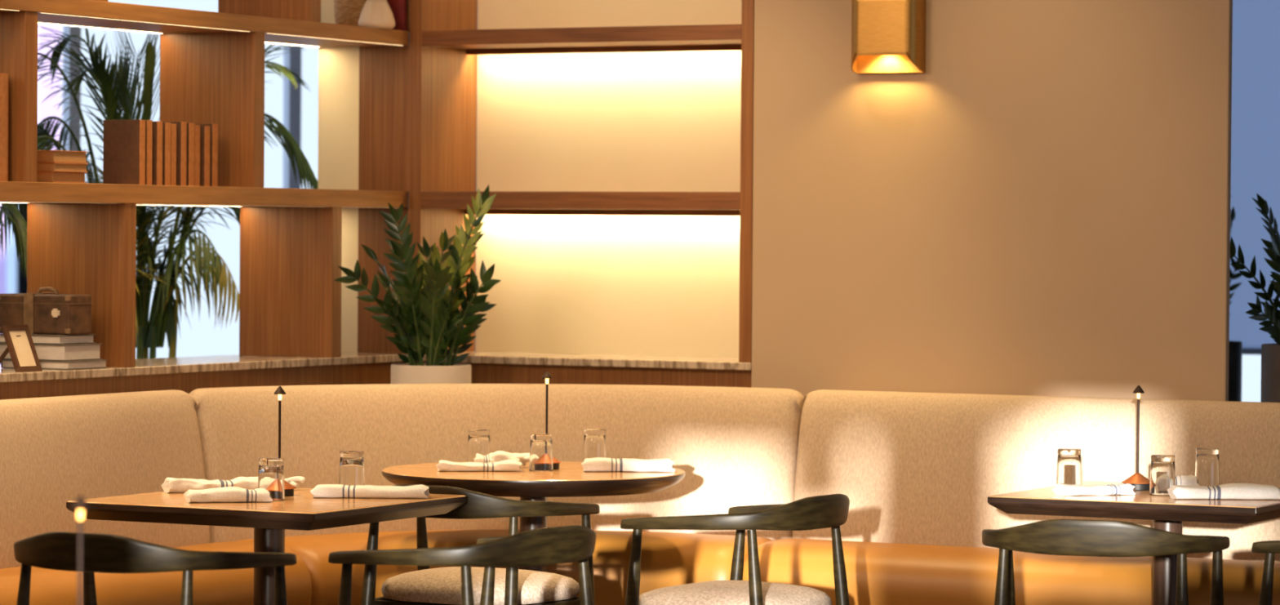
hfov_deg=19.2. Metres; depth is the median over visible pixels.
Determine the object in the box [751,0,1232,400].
wall
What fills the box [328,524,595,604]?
armchair
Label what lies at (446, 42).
shelving
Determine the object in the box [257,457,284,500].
tumbler
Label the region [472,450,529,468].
napkin
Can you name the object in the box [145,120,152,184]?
book
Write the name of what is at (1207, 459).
tumbler
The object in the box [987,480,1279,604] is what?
dining table
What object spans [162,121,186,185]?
book
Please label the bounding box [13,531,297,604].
armchair
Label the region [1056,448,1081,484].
tumbler
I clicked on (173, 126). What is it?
book
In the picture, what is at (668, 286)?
panel
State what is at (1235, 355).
plant
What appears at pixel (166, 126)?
book
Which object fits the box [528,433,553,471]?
tumbler
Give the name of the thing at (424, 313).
plant
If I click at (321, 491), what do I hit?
napkin
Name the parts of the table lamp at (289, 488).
lamp shade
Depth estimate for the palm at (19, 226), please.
11.99 m
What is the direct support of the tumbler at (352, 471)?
on the dining table at (269, 521)
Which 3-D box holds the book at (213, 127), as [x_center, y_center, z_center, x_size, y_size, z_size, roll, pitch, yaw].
[-1.349,-0.448,11.547,0.133,0.190,0.026,1,1,28]
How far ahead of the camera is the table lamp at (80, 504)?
5.83 m
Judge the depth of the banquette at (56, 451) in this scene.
10.58 m
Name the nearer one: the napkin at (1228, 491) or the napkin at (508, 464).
the napkin at (1228, 491)
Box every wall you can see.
[317,0,409,352]
[475,12,477,314]
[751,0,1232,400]
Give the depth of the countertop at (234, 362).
11.89 m
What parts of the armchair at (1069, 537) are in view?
leg, leg, rail, leg, leg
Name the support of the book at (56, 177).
on the bookcase at (82, 237)
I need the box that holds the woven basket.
[333,0,367,26]
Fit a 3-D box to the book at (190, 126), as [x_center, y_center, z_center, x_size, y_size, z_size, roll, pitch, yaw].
[-1.407,-0.446,11.436,0.133,0.190,0.026,1,1,28]
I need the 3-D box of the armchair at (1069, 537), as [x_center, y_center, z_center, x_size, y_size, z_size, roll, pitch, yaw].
[1.126,0.899,9.268,0.593,0.772,0.506,1,1,16]
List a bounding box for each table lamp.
[70,495,90,604]
[274,386,296,496]
[542,371,561,469]
[1121,385,1150,490]
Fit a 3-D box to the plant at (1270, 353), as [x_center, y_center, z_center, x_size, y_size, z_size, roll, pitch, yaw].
[1.973,0.441,11.612,0.439,1.611,0.290,0,1,-1]
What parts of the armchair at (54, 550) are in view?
leg, leg, rail, leg, leg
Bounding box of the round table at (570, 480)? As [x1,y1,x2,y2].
[382,461,684,572]
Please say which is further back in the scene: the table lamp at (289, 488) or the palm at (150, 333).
the palm at (150, 333)
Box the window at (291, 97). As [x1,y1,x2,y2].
[62,25,301,188]
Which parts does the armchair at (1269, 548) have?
rail, leg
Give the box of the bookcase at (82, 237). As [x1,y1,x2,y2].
[0,0,409,367]
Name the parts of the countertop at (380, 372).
panel, panel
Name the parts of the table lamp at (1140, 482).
lamp shade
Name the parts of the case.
handle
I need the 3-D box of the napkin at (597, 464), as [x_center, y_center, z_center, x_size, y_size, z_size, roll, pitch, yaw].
[-0.036,0.472,11.043,0.272,0.040,0.098,0,1,-2]
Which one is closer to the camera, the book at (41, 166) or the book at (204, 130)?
the book at (41, 166)
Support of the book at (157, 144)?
on the bookcase at (82, 237)
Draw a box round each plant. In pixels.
[334,184,501,383]
[1228,195,1244,401]
[1230,193,1279,402]
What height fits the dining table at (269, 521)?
0.750 m
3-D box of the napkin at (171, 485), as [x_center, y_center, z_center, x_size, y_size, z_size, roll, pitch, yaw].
[-1.075,0.482,10.078,0.385,0.041,0.104,0,1,-15]
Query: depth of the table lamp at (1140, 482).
10.40 m
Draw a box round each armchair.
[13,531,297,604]
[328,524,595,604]
[360,484,599,604]
[620,493,849,604]
[982,519,1230,604]
[1251,540,1279,604]
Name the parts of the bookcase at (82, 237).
shelf, shelf, panel, panel, panel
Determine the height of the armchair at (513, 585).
0.772 m
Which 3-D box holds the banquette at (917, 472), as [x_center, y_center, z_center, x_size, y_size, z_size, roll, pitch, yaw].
[2.100,0.781,10.513,3.776,0.974,0.680,1,1,28]
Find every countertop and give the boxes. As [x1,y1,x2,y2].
[0,351,751,382]
[0,361,751,399]
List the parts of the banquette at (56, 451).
backrest, seat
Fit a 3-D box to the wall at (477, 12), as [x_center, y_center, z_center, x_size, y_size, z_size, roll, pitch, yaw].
[5.028,-0.520,13.726,14.200,3.500,0.200,1,1,28]
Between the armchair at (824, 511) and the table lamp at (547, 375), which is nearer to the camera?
the armchair at (824, 511)
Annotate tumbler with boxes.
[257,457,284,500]
[338,449,364,484]
[466,428,490,462]
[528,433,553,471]
[582,428,605,461]
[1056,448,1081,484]
[1149,453,1175,495]
[1195,447,1219,486]
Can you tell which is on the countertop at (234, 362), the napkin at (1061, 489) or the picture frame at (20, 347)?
the picture frame at (20, 347)
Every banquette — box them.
[0,389,311,604]
[188,383,804,604]
[742,389,1279,604]
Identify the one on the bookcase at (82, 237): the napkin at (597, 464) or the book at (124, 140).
the book at (124, 140)
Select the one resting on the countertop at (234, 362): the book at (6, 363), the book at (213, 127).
the book at (6, 363)
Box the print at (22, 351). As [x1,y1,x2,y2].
[8,330,36,366]
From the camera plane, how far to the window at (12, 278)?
28.52 m
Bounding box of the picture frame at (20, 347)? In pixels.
[0,324,42,372]
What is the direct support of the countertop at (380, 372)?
on the floor
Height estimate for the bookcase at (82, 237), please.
1.667 m
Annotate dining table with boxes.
[66,487,466,604]
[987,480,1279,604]
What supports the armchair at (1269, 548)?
on the floor
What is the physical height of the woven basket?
0.204 m
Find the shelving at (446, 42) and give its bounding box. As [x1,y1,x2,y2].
[408,0,754,362]
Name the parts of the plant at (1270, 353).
planter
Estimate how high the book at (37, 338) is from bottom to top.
0.026 m
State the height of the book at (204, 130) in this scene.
0.183 m
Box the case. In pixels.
[0,286,93,334]
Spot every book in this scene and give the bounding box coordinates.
[0,72,8,181]
[0,333,95,344]
[0,342,102,360]
[0,359,107,369]
[36,150,88,163]
[36,162,88,172]
[36,172,86,182]
[102,120,145,184]
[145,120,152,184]
[151,121,162,185]
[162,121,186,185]
[162,122,170,185]
[170,124,176,185]
[186,123,194,186]
[194,124,199,186]
[194,124,217,186]
[200,125,209,186]
[387,0,406,31]
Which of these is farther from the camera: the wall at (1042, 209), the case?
the wall at (1042, 209)
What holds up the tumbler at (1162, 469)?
on the dining table at (1167, 513)
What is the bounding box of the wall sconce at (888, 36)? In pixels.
[851,0,926,74]
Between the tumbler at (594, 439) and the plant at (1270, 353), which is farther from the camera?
the plant at (1270, 353)
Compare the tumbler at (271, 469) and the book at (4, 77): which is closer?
the tumbler at (271, 469)
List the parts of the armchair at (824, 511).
leg, rail, seat, leg, leg, leg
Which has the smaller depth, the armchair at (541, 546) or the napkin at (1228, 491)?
the armchair at (541, 546)
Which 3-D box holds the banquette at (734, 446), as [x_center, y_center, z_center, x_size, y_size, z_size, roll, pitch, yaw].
[-0.430,0.746,11.404,1.898,0.974,0.769,0,1,-8]
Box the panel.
[475,0,742,358]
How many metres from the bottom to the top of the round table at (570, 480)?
0.750 m
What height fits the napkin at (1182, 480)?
0.040 m
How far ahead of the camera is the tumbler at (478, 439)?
11.25 m
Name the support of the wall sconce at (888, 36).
attached to the wall at (1042, 209)
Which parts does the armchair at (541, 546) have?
leg, rail, leg, leg, leg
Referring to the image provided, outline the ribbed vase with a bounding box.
[358,0,395,29]
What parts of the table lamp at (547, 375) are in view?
lamp shade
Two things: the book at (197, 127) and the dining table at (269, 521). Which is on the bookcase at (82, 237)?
the book at (197, 127)
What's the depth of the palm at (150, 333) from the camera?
12.66 m
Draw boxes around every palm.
[0,26,317,359]
[0,116,41,279]
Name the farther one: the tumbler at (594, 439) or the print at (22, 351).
the tumbler at (594, 439)
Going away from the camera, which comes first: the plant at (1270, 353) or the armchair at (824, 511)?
the armchair at (824, 511)
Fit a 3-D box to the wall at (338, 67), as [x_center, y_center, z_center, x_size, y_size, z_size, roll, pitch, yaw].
[-0.894,-1.067,12.692,0.160,2.457,0.420,1,1,28]
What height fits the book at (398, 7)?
0.200 m
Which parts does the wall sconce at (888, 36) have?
plate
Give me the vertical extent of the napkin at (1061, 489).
0.031 m
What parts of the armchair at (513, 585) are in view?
leg, leg, seat frame, seat, rail, leg, leg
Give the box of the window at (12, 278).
[0,23,88,364]
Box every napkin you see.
[160,475,306,493]
[182,486,272,502]
[310,484,429,498]
[435,459,522,471]
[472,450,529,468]
[581,457,675,471]
[1052,483,1135,495]
[1149,474,1199,485]
[1167,483,1279,499]
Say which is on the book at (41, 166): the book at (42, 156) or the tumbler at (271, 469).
the book at (42, 156)
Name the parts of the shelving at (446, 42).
panel, shelf, shelf, post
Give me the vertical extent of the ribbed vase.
0.156 m
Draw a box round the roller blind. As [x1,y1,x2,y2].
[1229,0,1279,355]
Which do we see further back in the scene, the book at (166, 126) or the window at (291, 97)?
the window at (291, 97)
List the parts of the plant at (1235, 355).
planter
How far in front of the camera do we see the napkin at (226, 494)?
9.66 m
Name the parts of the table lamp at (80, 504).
lamp shade, bulb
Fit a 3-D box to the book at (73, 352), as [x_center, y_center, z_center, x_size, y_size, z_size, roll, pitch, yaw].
[-1.704,0.141,10.927,0.241,0.046,0.180,1,1,28]
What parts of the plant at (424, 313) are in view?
planter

